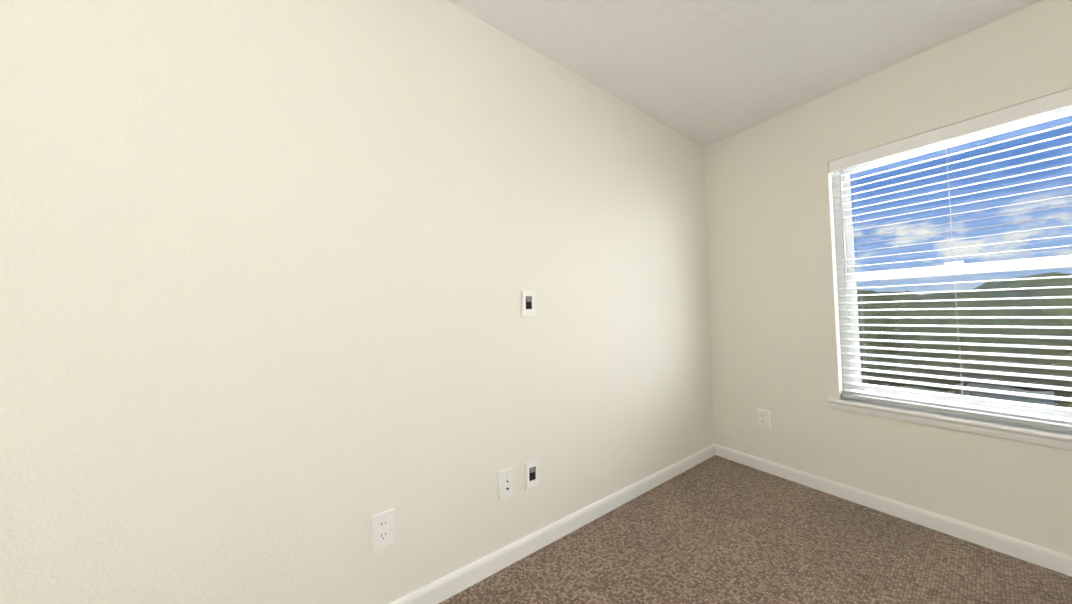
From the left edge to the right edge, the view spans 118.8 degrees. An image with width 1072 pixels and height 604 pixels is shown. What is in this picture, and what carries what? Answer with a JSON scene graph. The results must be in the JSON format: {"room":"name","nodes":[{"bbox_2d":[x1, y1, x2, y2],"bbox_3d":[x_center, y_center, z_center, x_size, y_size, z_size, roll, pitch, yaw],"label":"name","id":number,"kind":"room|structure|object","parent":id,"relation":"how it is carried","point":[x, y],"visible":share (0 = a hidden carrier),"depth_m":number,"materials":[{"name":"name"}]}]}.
{"room":"empty bedroom","nodes":[
{"label":"empty bedroom","id":0,"kind":"room"},
{"bbox_2d":[0,0,713,603],"bbox_3d":[-0.327,-0.058,1.413,4.360,2.440,0.150,1,-3,-35],"label":"wall","id":1,"kind":"structure","parent":0,"point":[270,270],"depth_m":1.04,"materials":[{"name":"white paint"}]},
{"bbox_2d":[371,508,394,551],"bbox_3d":[-0.541,0.808,1.123,0.076,0.124,0.009,1,-3,-35],"label":"duplex electrical outlet","id":2,"kind":"object","parent":1,"relation":"attached to","point":[383,529],"visible":1,"depth_m":1.12,"materials":[{"name":"white plastic"}]},
{"bbox_2d":[498,467,512,500],"bbox_3d":[-0.129,0.810,1.407,0.076,0.124,0.018,1,-3,-35],"label":"outlet plate","id":3,"kind":"object","parent":1,"relation":"attached to","point":[505,483],"visible":1,"depth_m":1.40,"materials":[{"name":"white plastic"}]},
{"bbox_2d":[521,290,534,316],"bbox_3d":[-0.036,0.007,1.519,0.076,0.124,0.008,1,-3,-35],"label":"wall plate","id":4,"kind":"object","parent":1,"relation":"attached to","point":[527,303],"visible":1,"depth_m":1.51,"materials":[{"name":"white plastic"}]},
{"bbox_2d":[525,459,538,489],"bbox_3d":[-0.018,0.812,1.492,0.076,0.124,0.008,1,-3,-35],"label":"wall plate","id":5,"kind":"object","parent":1,"relation":"attached to","point":[532,474],"visible":1,"depth_m":1.49,"materials":[{"name":"white plastic"}]},
{"bbox_2d":[389,444,716,603],"bbox_3d":[-0.266,1.117,1.298,4.060,0.080,0.013,1,-3,-35],"label":"baseboard","id":6,"kind":"structure","parent":1,"relation":"attached to","point":[438,591],"depth_m":1.49,"materials":[{"name":"white"}]},
{"bbox_2d":[447,0,1041,146],"bbox_3d":[0.589,-1.393,0.141,4.360,0.100,3.390,1,-3,-35],"label":"ceiling","id":7,"kind":"structure","parent":0,"point":[703,73],"depth_m":1.58,"materials":[{"name":"white paint"}]},
{"bbox_2d":[439,455,1071,603],"bbox_3d":[0.620,1.145,0.038,4.360,0.100,3.390,1,-3,-35],"label":"floor","id":8,"kind":"structure","parent":0,"point":[715,529],"depth_m":1.41,"materials":[{"name":"carpet"}]},
{"bbox_2d":[704,0,1071,555],"bbox_3d":[2.326,-0.095,1.300,0.150,2.440,3.090,1,-3,-35],"label":"wall","id":9,"kind":"structure","parent":0,"point":[774,317],"depth_m":1.92,"materials":[{"name":"white paint"}]},
{"bbox_2d":[757,408,770,428],"bbox_3d":[1.581,0.811,2.200,0.009,0.124,0.076,1,-3,-35],"label":"outlet","id":10,"kind":"object","parent":9,"relation":"attached to","point":[763,418],"visible":1,"depth_m":2.20,"materials":[{"name":"white plastic"}]},
{"bbox_2d":[717,445,1071,576],"bbox_3d":[2.274,1.082,1.205,0.013,0.080,3.030,1,-3,-35],"label":"baseboard","id":11,"kind":"structure","parent":9,"relation":"attached to","point":[1051,559],"depth_m":1.62,"materials":[{"name":"white wood"}]},
{"bbox_2d":[828,106,1071,450],"bbox_3d":[2.099,-0.127,1.588,0.186,1.507,0.970,1,-3,-35],"label":"window unit","id":12,"kind":"structure","parent":9,"relation":"in","point":[1027,264],"depth_m":1.63,"materials":[{"name":"white plastic"}]},
{"bbox_2d":[828,88,1071,430],"bbox_3d":[2.082,-0.165,1.578,0.067,1.428,0.874,1,-3,-35],"label":"window blinds","id":13,"kind":"object","parent":12,"relation":"attached to","point":[1042,105],"visible":1,"depth_m":1.55,"materials":[{"name":"white plastic"}]},
{"label":"outside","id":14,"kind":"structure","parent":0,"visible":0},
{"bbox_2d":[950,383,1070,431],"bbox_3d":[33.106,5.302,36.819,88.500,0.200,100.000,1,-3,-35],"label":"ground","id":15,"kind":"structure","parent":14,"point":[1011,397],"depth_m":15.26,"materials":[{"name":"plant"}]},
{"bbox_2d":[857,272,1071,416],"bbox_3d":[11.901,2.260,25.723,26.983,8.471,36.889,1,-3,-35],"label":"trees","id":16,"kind":"object","parent":15,"relation":"on","point":[1027,312],"depth_m":11.69,"materials":[{"name":"green plant"}]}
]}

